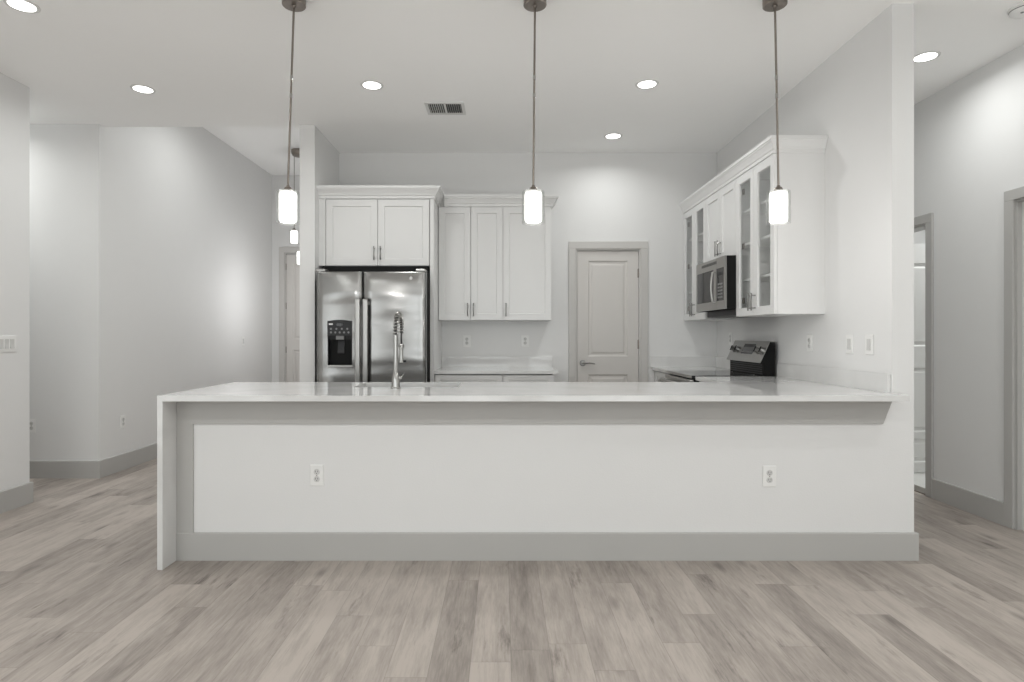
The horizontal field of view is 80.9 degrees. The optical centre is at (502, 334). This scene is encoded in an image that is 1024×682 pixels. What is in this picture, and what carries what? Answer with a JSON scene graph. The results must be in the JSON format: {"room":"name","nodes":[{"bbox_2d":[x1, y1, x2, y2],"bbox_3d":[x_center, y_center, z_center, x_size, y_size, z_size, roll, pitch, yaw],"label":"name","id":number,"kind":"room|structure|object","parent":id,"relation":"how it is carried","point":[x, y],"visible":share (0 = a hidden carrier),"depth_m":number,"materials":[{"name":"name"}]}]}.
{"room":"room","nodes":[
{"label":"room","id":0,"kind":"room"},
{"bbox_2d":[0,72,271,490],"bbox_3d":[-4.840,-0.588,2.850,2.720,3.640,12.700,0,0,0],"label":"wall","id":1,"kind":"structure","parent":0,"point":[151,247],"depth_m":5.40,"materials":[{"name":"paint"}]},
{"bbox_2d":[0,336,15,351],"bbox_3d":[-3.474,0.062,4.200,0.012,0.116,0.167,0,0,0],"label":"light switch","id":2,"kind":"object","parent":1,"relation":"attached to","point":[7,343],"visible":1,"depth_m":4.21,"materials":[{"name":"white plastic"}]},
{"bbox_2d":[0,482,32,513],"bbox_3d":[-4.832,1.157,2.513,2.736,0.151,3.826,0,0,0],"label":"baseboard","id":3,"kind":"structure","parent":1,"relation":"attached to","point":[21,495],"depth_m":4.27,"materials":[{"name":"grey paint"}]},
{"bbox_2d":[30,419,35,432],"bbox_3d":[-4.060,0.782,5.165,0.075,0.116,0.009,0,0,0],"label":"wall outlet","id":4,"kind":"object","parent":1,"relation":"attached to","point":[32,421],"visible":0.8,"depth_m":5.16,"materials":[{"name":"white plastic"}]},
{"bbox_2d":[30,443,156,477],"bbox_3d":[-4.832,1.157,7.097,2.736,0.151,3.886,0,0,0],"label":"baseboard","id":5,"kind":"structure","parent":1,"relation":"attached to","point":[111,465],"depth_m":5.15,"materials":[{"name":"grey paint"}]},
{"bbox_2d":[120,415,125,427],"bbox_3d":[-3.475,0.792,5.490,0.009,0.116,0.075,0,0,0],"label":"wall outlet","id":6,"kind":"object","parent":1,"relation":"attached to","point":[123,417],"visible":1,"depth_m":5.49,"materials":[{"name":"white plastic"}]},
{"bbox_2d":[203,127,299,174],"bbox_3d":[-2.667,-2.483,7.160,2.067,0.150,4.080,0,0,0],"label":"ceiling","id":7,"kind":"structure","parent":0,"point":[267,147],"depth_m":7.55,"materials":[{"name":"paint"}]},
{"bbox_2d":[290,148,299,263],"bbox_3d":[-2.662,-1.525,7.840,0.255,1.766,0.242,0,0,0],"label":"pendant","id":8,"kind":"object","parent":7,"relation":"hanging from","point":[295,152],"visible":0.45,"depth_m":7.80,"materials":[{"name":"white glass"}]},
{"bbox_2d":[290,230,297,243],"bbox_3d":[-2.728,-1.280,7.840,0.093,0.160,0.093,0,0,0],"label":"diffuser","id":9,"kind":"object","parent":8,"relation":"attached to","point":[293,233],"depth_m":7.80,"materials":[{"name":"white glass"}]},
{"bbox_2d":[297,251,299,263],"bbox_3d":[-2.625,-1.000,7.780,0.093,0.160,0.093,0,0,0],"label":"diffuser","id":10,"kind":"object","parent":8,"relation":"attached to","point":[298,252],"depth_m":7.74,"materials":[{"name":"white glass"}]},
{"bbox_2d":[272,175,299,381],"bbox_3d":[-2.626,-0.588,9.110,1.988,3.640,0.140,0,0,0],"label":"wall","id":11,"kind":"structure","parent":0,"point":[280,231],"depth_m":9.04,"materials":[{"name":"paint"}]},
{"bbox_2d":[279,247,299,381],"bbox_3d":[-2.830,-0.045,9.091,1.080,2.555,0.138,0,0,0],"label":"trim","id":12,"kind":"structure","parent":11,"relation":"attached to","point":[282,256],"depth_m":9.02,"materials":[{"name":"grey paint"}]},
{"bbox_2d":[286,254,299,381],"bbox_3d":[-2.837,0.004,9.044,0.894,2.440,0.104,0,0,0],"label":"door","id":13,"kind":"structure","parent":11,"relation":"in","point":[292,268],"depth_m":9.05,"materials":[{"name":"grey paint"}]},
{"bbox_2d":[300,125,338,381],"bbox_3d":[-1.698,-0.588,7.120,0.131,3.640,3.840,0,0,0],"label":"wall","id":14,"kind":"structure","parent":0,"point":[319,159],"depth_m":5.20,"materials":[{"name":"paint"}]},
{"bbox_2d":[0,458,1023,681],"bbox_3d":[-0.300,1.282,2.790,11.800,0.100,12.820,0,0,0],"label":"floor","id":15,"kind":"structure","parent":0,"point":[84,597],"depth_m":2.66,"materials":[{"name":"grey wood"}]},
{"bbox_2d":[316,266,429,381],"bbox_3d":[-1.125,0.311,5.473,0.942,1.842,0.925,0,0,0],"label":"refrigerator","id":16,"kind":"object","parent":15,"relation":"on","point":[357,306],"visible":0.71,"depth_m":5.07,"materials":[{"name":"silver metal"}]},
{"bbox_2d":[430,199,441,381],"bbox_3d":[-0.629,0.013,5.647,0.035,2.439,0.664,0,0,0],"label":"panel","id":17,"kind":"object","parent":15,"relation":"on","point":[435,323],"visible":0.44,"depth_m":5.36,"materials":[{"name":"white paint"}]},
{"bbox_2d":[435,374,502,381],"bbox_3d":[-0.306,0.790,5.650,0.606,0.883,0.656,0,0,0],"label":"base cabinet","id":18,"kind":"object","parent":15,"relation":"on","point":[438,377],"visible":0.03,"depth_m":5.36,"materials":[{"name":"white paint"}]},
{"bbox_2d":[434,356,557,373],"bbox_3d":[-0.059,0.281,5.655,1.103,0.134,0.650,0,0,0],"label":"countertop","id":19,"kind":"structure","parent":18,"relation":"on","point":[449,364],"depth_m":5.96,"materials":[{"name":"white stone"}]},
{"bbox_2d":[503,374,553,381],"bbox_3d":[0.228,0.790,5.650,0.456,0.883,0.656,0,0,0],"label":"base cabinet","id":20,"kind":"object","parent":15,"relation":"on","point":[506,377],"visible":0.08,"depth_m":5.36,"materials":[{"name":"white paint"}]},
{"bbox_2d":[157,363,909,569],"bbox_3d":[0.160,0.723,3.886,3.946,1.018,1.483,0,0,0],"label":"countertop","id":21,"kind":"structure","parent":15,"relation":"on","point":[792,382],"depth_m":3.26,"materials":[{"name":"white stone"}]},
{"bbox_2d":[391,311,405,388],"bbox_3d":[-0.635,0.086,3.674,0.070,0.462,0.248,0,0,0],"label":"faucet","id":22,"kind":"object","parent":21,"relation":"on","point":[398,316],"visible":1,"depth_m":3.58,"materials":[{"name":"silver metal"}]},
{"bbox_2d":[655,371,666,381],"bbox_3d":[1.804,0.790,5.652,0.656,0.883,0.647,0,0,0],"label":"base cabinet","id":23,"kind":"object","parent":15,"relation":"on","point":[658,375],"visible":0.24,"depth_m":5.83,"materials":[{"name":"white paint"}]},
{"bbox_2d":[650,356,729,373],"bbox_3d":[1.799,0.281,5.654,0.668,0.134,0.651,0,0,0],"label":"countertop","id":24,"kind":"structure","parent":23,"relation":"on","point":[658,363],"depth_m":5.96,"materials":[{"name":"white stone"}]},
{"bbox_2d":[660,340,774,381],"bbox_3d":[1.738,0.640,4.979,0.727,1.184,0.695,0,0,0],"label":"range","id":25,"kind":"object","parent":15,"relation":"on","point":[747,358],"visible":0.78,"depth_m":4.88,"materials":[{"name":"black paint"}]},
{"bbox_2d":[667,370,760,378],"bbox_3d":[1.727,0.325,4.979,0.550,0.024,0.695,0,0,0],"label":"cooktop","id":26,"kind":"object","parent":25,"relation":"in","point":[676,374],"depth_m":4.91,"materials":[{"name":"black glass"}]},
{"bbox_2d":[0,0,1023,152],"bbox_3d":[-0.300,-1.893,2.790,11.800,0.150,12.820,0,0,0],"label":"ceiling","id":27,"kind":"structure","parent":0,"point":[208,63],"depth_m":3.97,"materials":[{"name":"paint"}]},
{"bbox_2d":[3,0,40,13],"bbox_3d":[-2.650,-1.815,3.306,0.166,0.006,0.166,0,0,0],"label":"recessed light","id":28,"kind":"object","parent":27,"relation":"in","point":[25,6],"visible":1,"depth_m":3.31,"materials":[{"name":"glass"}]},
{"bbox_2d":[130,84,155,93],"bbox_3d":[-2.660,-1.815,4.434,0.166,0.006,0.166,0,0,0],"label":"recessed light","id":29,"kind":"object","parent":27,"relation":"in","point":[139,88],"visible":1,"depth_m":4.43,"materials":[{"name":"glass"}]},
{"bbox_2d":[276,0,305,222],"bbox_3d":[-1.139,-1.208,3.226,0.155,1.219,0.124,0,0,0],"label":"pendant light","id":30,"kind":"object","parent":27,"relation":"hanging from","point":[287,196],"visible":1,"depth_m":3.21,"materials":[{"name":"white glass"}]},
{"bbox_2d":[279,191,296,222],"bbox_3d":[-1.156,-0.687,3.226,0.093,0.160,0.093,0,0,0],"label":"diffuser","id":31,"kind":"object","parent":30,"relation":"attached to","point":[287,199],"depth_m":3.19,"materials":[{"name":"white glass"}]},
{"bbox_2d":[360,80,383,89],"bbox_3d":[-0.953,-1.815,4.364,0.166,0.006,0.166,0,0,0],"label":"recessed light","id":32,"kind":"object","parent":27,"relation":"in","point":[368,84],"visible":1,"depth_m":4.36,"materials":[{"name":"glass"}]},
{"bbox_2d":[424,102,465,114],"bbox_3d":[-0.460,-1.813,4.805,0.310,0.010,0.260,0,0,0],"label":"ceiling vent","id":33,"kind":"object","parent":27,"relation":"in","point":[433,108],"visible":1,"depth_m":4.80,"materials":[{"name":"metal"}]},
{"bbox_2d":[523,0,546,222],"bbox_3d":[0.168,-1.208,3.226,0.132,1.219,0.124,0,0,0],"label":"pendant light","id":34,"kind":"object","parent":27,"relation":"hanging from","point":[533,196],"visible":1,"depth_m":3.21,"materials":[{"name":"white glass"}]},
{"bbox_2d":[525,191,541,222],"bbox_3d":[0.163,-0.687,3.226,0.093,0.160,0.093,0,0,0],"label":"diffuser","id":35,"kind":"object","parent":34,"relation":"attached to","point":[533,199],"depth_m":3.19,"materials":[{"name":"white glass"}]},
{"bbox_2d":[604,133,621,138],"bbox_3d":[1.005,-1.815,5.480,0.166,0.006,0.166,0,0,0],"label":"recessed light","id":36,"kind":"object","parent":27,"relation":"in","point":[610,135],"visible":1,"depth_m":5.48,"materials":[{"name":"glass"}]},
{"bbox_2d":[635,79,658,88],"bbox_3d":[1.043,-1.815,4.347,0.166,0.006,0.166,0,0,0],"label":"recessed light","id":37,"kind":"object","parent":27,"relation":"in","point":[648,83],"visible":1,"depth_m":4.34,"materials":[{"name":"glass"}]},
{"bbox_2d":[762,0,787,222],"bbox_3d":[1.471,-1.208,3.226,0.142,1.219,0.124,0,0,0],"label":"pendant light","id":38,"kind":"object","parent":27,"relation":"hanging from","point":[778,198],"visible":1,"depth_m":3.21,"materials":[{"name":"white glass"}]},
{"bbox_2d":[769,191,787,222],"bbox_3d":[1.481,-0.687,3.226,0.093,0.160,0.093,0,0,0],"label":"diffuser","id":39,"kind":"object","parent":38,"relation":"attached to","point":[778,200],"depth_m":3.19,"materials":[{"name":"white glass"}]},
{"bbox_2d":[914,51,940,62],"bbox_3d":[2.760,-1.815,3.920,0.166,0.006,0.166,0,0,0],"label":"recessed light","id":40,"kind":"object","parent":27,"relation":"in","point":[929,55],"visible":0.87,"depth_m":3.91,"materials":[{"name":"glass"}]},
{"bbox_2d":[1007,2,1023,18],"bbox_3d":[2.895,-1.798,3.330,0.150,0.040,0.150,0,0,0],"label":"smoke detector","id":41,"kind":"object","parent":27,"relation":"attached to","point":[1017,11],"visible":1,"depth_m":3.33,"materials":[{"name":"white plastic"}]},
{"bbox_2d":[339,153,716,381],"bbox_3d":[0.311,-0.293,6.040,3.886,3.050,0.120,0,0,0],"label":"wall","id":42,"kind":"structure","parent":0,"point":[603,196],"depth_m":5.98,"materials":[{"name":"paint"}]},
{"bbox_2d":[317,185,443,266],"bbox_3d":[-1.091,-0.963,5.617,1.081,0.697,0.725,0,0,0],"label":"upper cabinet","id":43,"kind":"object","parent":42,"relation":"attached to","point":[360,225],"visible":0.89,"depth_m":5.32,"materials":[{"name":"white paint"}]},
{"bbox_2d":[463,335,470,346],"bbox_3d":[-0.360,0.060,5.976,0.075,0.116,0.009,0,0,0],"label":"wall outlet","id":44,"kind":"object","parent":42,"relation":"attached to","point":[466,338],"visible":1,"depth_m":5.97,"materials":[{"name":"white plastic"}]},
{"bbox_2d":[439,207,502,320],"bbox_3d":[-0.304,-0.674,5.795,0.608,1.068,0.371,0,0,0],"label":"upper cabinet","id":45,"kind":"object","parent":42,"relation":"attached to","point":[470,238],"visible":0.99,"depth_m":5.65,"materials":[{"name":"white paint"}]},
{"bbox_2d":[441,356,552,366],"bbox_3d":[-0.059,0.266,5.970,1.103,0.104,0.020,0,0,0],"label":"backsplash","id":46,"kind":"structure","parent":42,"relation":"attached to","point":[446,361],"depth_m":5.96,"materials":[{"name":"white stone"}]},
{"bbox_2d":[521,335,528,346],"bbox_3d":[0.220,0.060,5.976,0.075,0.116,0.009,0,0,0],"label":"wall outlet","id":47,"kind":"object","parent":42,"relation":"attached to","point":[524,338],"visible":1,"depth_m":5.97,"materials":[{"name":"white plastic"}]},
{"bbox_2d":[503,207,550,320],"bbox_3d":[0.228,-0.674,5.795,0.456,1.068,0.371,0,0,0],"label":"upper cabinet","id":48,"kind":"object","parent":42,"relation":"attached to","point":[526,246],"visible":0.98,"depth_m":5.65,"materials":[{"name":"white paint"}]},
{"bbox_2d":[444,194,558,209],"bbox_3d":[-0.016,-1.260,5.781,1.068,0.103,0.394,0,0,0],"label":"crown molding","id":49,"kind":"structure","parent":48,"relation":"on","point":[450,200],"depth_m":5.61,"materials":[{"name":"white paint"}]},
{"bbox_2d":[577,251,638,381],"bbox_3d":[1.053,0.194,5.979,0.618,2.060,0.095,0,0,0],"label":"door","id":50,"kind":"structure","parent":42,"relation":"in","point":[607,281],"depth_m":6.00,"materials":[{"name":"grey paint"}]},
{"bbox_2d":[569,241,647,381],"bbox_3d":[1.048,0.151,6.031,0.790,2.162,0.138,0,0,0],"label":"trim","id":51,"kind":"structure","parent":42,"relation":"attached to","point":[641,247],"depth_m":5.96,"materials":[{"name":"grey paint"}]},
{"bbox_2d":[650,356,715,366],"bbox_3d":[1.789,0.266,5.970,0.648,0.104,0.020,0,0,0],"label":"backsplash","id":52,"kind":"structure","parent":42,"relation":"attached to","point":[655,361],"depth_m":5.96,"materials":[{"name":"white stone"}]},
{"bbox_2d":[194,403,891,531],"bbox_3d":[0.175,0.790,3.349,3.918,0.883,0.115,0,0,0],"label":"wall","id":53,"kind":"structure","parent":0,"point":[248,477],"depth_m":3.29,"materials":[{"name":"paint"}]},
{"bbox_2d":[177,401,193,532],"bbox_3d":[-1.740,0.715,3.285,0.088,0.733,0.012,0,0,0],"label":"trim","id":54,"kind":"structure","parent":53,"relation":"attached to","point":[185,426],"depth_m":3.28,"materials":[{"name":"grey paint"}]},
{"bbox_2d":[310,465,323,485],"bbox_3d":[-1.020,0.769,3.287,0.075,0.116,0.009,0,0,0],"label":"wall outlet","id":55,"kind":"object","parent":53,"relation":"attached to","point":[316,471],"visible":1,"depth_m":3.29,"materials":[{"name":"white plastic"}]},
{"bbox_2d":[314,476,319,481],"bbox_3d":[-1.020,0.788,3.284,0.034,0.034,0.003,0,0,0],"label":"socket","id":56,"kind":"object","parent":55,"relation":"attached to","point":[316,478],"depth_m":3.28,"materials":[{"name":"plastic"}]},
{"bbox_2d":[193,401,891,423],"bbox_3d":[0.218,0.417,3.285,3.829,0.138,0.012,0,0,0],"label":"trim","id":57,"kind":"structure","parent":53,"relation":"attached to","point":[204,412],"depth_m":3.28,"materials":[{"name":"grey paint"}]},
{"bbox_2d":[763,466,775,486],"bbox_3d":[1.460,0.774,3.287,0.075,0.116,0.009,0,0,0],"label":"wall outlet","id":58,"kind":"object","parent":53,"relation":"attached to","point":[769,472],"visible":1,"depth_m":3.29,"materials":[{"name":"white plastic"}]},
{"bbox_2d":[717,4,913,531],"bbox_3d":[2.194,-0.293,6.245,0.120,3.050,5.909,0,0,0],"label":"wall","id":59,"kind":"structure","parent":0,"point":[861,97],"depth_m":3.53,"materials":[{"name":"paint"}]},
{"bbox_2d":[176,531,918,560],"bbox_3d":[0.243,1.157,6.178,4.054,0.151,5.805,0,0,0],"label":"baseboard","id":60,"kind":"structure","parent":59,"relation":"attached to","point":[195,546],"depth_m":3.27,"materials":[{"name":"grey paint"}]},
{"bbox_2d":[684,200,742,320],"bbox_3d":[1.949,-0.674,5.652,0.371,1.068,0.649,0,0,0],"label":"upper cabinet","id":61,"kind":"object","parent":59,"relation":"attached to","point":[695,218],"visible":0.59,"depth_m":5.79,"materials":[{"name":"white paint"}]},
{"bbox_2d":[689,233,702,240],"bbox_3d":[1.985,-0.938,5.652,0.282,0.018,0.613,0,0,0],"label":"shelf","id":62,"kind":"object","parent":61,"relation":"attached to","point":[700,237],"depth_m":5.78,"materials":[{"name":"white wood"}]},
{"bbox_2d":[706,180,735,261],"bbox_3d":[1.949,-0.914,4.979,0.371,0.588,0.693,0,0,0],"label":"upper cabinet","id":63,"kind":"object","parent":59,"relation":"attached to","point":[721,206],"visible":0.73,"depth_m":4.94,"materials":[{"name":"white paint"}]},
{"bbox_2d":[696,255,745,317],"bbox_3d":[1.903,-0.384,4.979,0.456,0.465,0.689,0,0,0],"label":"microwave","id":64,"kind":"object","parent":63,"relation":"attached to","point":[715,278],"visible":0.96,"depth_m":4.84,"materials":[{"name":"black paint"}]},
{"bbox_2d":[707,309,745,317],"bbox_3d":[1.948,-0.176,4.955,0.305,0.051,0.639,0,0,0],"label":"vent hood","id":65,"kind":"object","parent":64,"relation":"attached to","point":[727,313],"depth_m":4.96,"materials":[{"name":"plastic"}]},
{"bbox_2d":[715,356,729,368],"bbox_3d":[2.123,0.266,5.654,0.020,0.104,0.651,0,0,0],"label":"backsplash","id":66,"kind":"structure","parent":59,"relation":"attached to","point":[721,362],"depth_m":5.77,"materials":[{"name":"white stone"}]},
{"bbox_2d":[729,332,731,344],"bbox_3d":[2.130,0.032,5.620,0.009,0.116,0.075,0,0,0],"label":"wall outlet","id":67,"kind":"object","parent":59,"relation":"attached to","point":[730,333],"visible":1,"depth_m":5.61,"materials":[{"name":"white plastic"}]},
{"bbox_2d":[679,135,827,213],"bbox_3d":[1.944,-1.260,4.955,0.376,0.103,2.042,0,0,0],"label":"crown molding","id":68,"kind":"structure","parent":59,"relation":"attached to","point":[787,143],"depth_m":4.19,"materials":[{"name":"white paint"}]},
{"bbox_2d":[736,153,824,316],"bbox_3d":[1.949,-0.674,4.303,0.371,1.068,0.654,0,0,0],"label":"upper cabinet","id":69,"kind":"object","parent":59,"relation":"attached to","point":[780,267],"visible":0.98,"depth_m":3.98,"materials":[{"name":"white paint"}]},
{"bbox_2d":[743,199,768,213],"bbox_3d":[1.985,-0.938,4.303,0.282,0.018,0.618,0,0,0],"label":"shelf","id":70,"kind":"object","parent":69,"relation":"attached to","point":[764,206],"depth_m":4.44,"materials":[{"name":"white wood"}]},
{"bbox_2d":[743,273,769,281],"bbox_3d":[1.985,-0.418,4.303,0.282,0.018,0.618,0,0,0],"label":"shelf","id":71,"kind":"object","parent":69,"relation":"attached to","point":[766,277],"depth_m":4.50,"materials":[{"name":"white wood"}]},
{"bbox_2d":[745,234,769,246],"bbox_3d":[1.985,-0.688,4.303,0.282,0.018,0.618,0,0,0],"label":"shelf","id":72,"kind":"object","parent":69,"relation":"attached to","point":[764,241],"depth_m":4.43,"materials":[{"name":"white wood"}]},
{"bbox_2d":[807,335,812,351],"bbox_3d":[2.130,0.056,4.170,0.009,0.116,0.075,0,0,0],"label":"wall outlet","id":73,"kind":"object","parent":59,"relation":"attached to","point":[809,337],"visible":1,"depth_m":4.15,"materials":[{"name":"white plastic"}]},
{"bbox_2d":[777,363,890,392],"bbox_3d":[2.123,0.266,3.963,0.020,0.104,1.329,0,0,0],"label":"backsplash","id":74,"kind":"structure","parent":59,"relation":"attached to","point":[874,381],"depth_m":3.78,"materials":[{"name":"white stone"}]},
{"bbox_2d":[846,335,852,353],"bbox_3d":[2.128,0.056,3.690,0.012,0.116,0.075,0,0,0],"label":"light switch","id":75,"kind":"object","parent":59,"relation":"attached to","point":[849,338],"visible":1,"depth_m":3.68,"materials":[{"name":"white plastic"}]},
{"bbox_2d":[865,335,873,354],"bbox_3d":[2.128,0.056,3.490,0.012,0.116,0.075,0,0,0],"label":"light switch","id":76,"kind":"object","parent":59,"relation":"attached to","point":[869,339],"visible":1,"depth_m":3.48,"materials":[{"name":"white plastic"}]},
{"bbox_2d":[914,230,924,243],"bbox_3d":[4.485,-0.293,5.000,2.230,3.050,3.200,0,0,0],"label":"wall","id":77,"kind":"structure","parent":0,"point":[919,237],"depth_m":6.50,"materials":[{"name":"paint"}]},
{"bbox_2d":[914,44,1023,500],"bbox_3d":[3.310,-0.293,2.850,0.120,3.050,12.700,0,0,0],"label":"wall","id":78,"kind":"structure","parent":0,"point":[969,133],"depth_m":4.16,"materials":[{"name":"paint"}]},
{"bbox_2d":[914,484,924,494],"bbox_3d":[3.310,1.228,4.974,0.120,0.008,0.728,0,0,0],"label":"trim","id":79,"kind":"structure","parent":78,"relation":"attached to","point":[918,489],"depth_m":4.75,"materials":[{"name":"grey wood"}]},
{"bbox_2d":[914,244,924,471],"bbox_3d":[3.746,0.205,5.322,0.778,2.030,0.095,0,0,0],"label":"door","id":80,"kind":"structure","parent":78,"relation":"in","point":[919,249],"depth_m":5.34,"materials":[{"name":"white paint"}]},
{"bbox_2d":[914,213,933,497],"bbox_3d":[3.301,0.154,4.974,0.138,2.156,0.896,0,0,0],"label":"trim","id":81,"kind":"structure","parent":78,"relation":"attached to","point":[927,220],"depth_m":4.55,"materials":[{"name":"grey paint"}]},
{"bbox_2d":[932,478,1003,525],"bbox_3d":[3.242,1.157,4.200,0.016,0.151,0.656,0,0,0],"label":"baseboard","id":82,"kind":"structure","parent":78,"relation":"attached to","point":[989,508],"depth_m":4.16,"materials":[{"name":"grey paint"}]},
{"bbox_2d":[1004,186,1023,529],"bbox_3d":[3.301,0.154,3.403,0.138,2.156,0.942,0,0,0],"label":"trim","id":83,"kind":"structure","parent":78,"relation":"attached to","point":[1013,199],"depth_m":3.81,"materials":[{"name":"grey paint"}]},
{"bbox_2d":[1022,202,1023,530],"bbox_3d":[3.300,0.196,3.403,0.040,2.072,0.774,0,0,0],"label":"door","id":84,"kind":"structure","parent":78,"relation":"attached to","point":[1022,202],"depth_m":3.78,"materials":[{"name":"white paint"}]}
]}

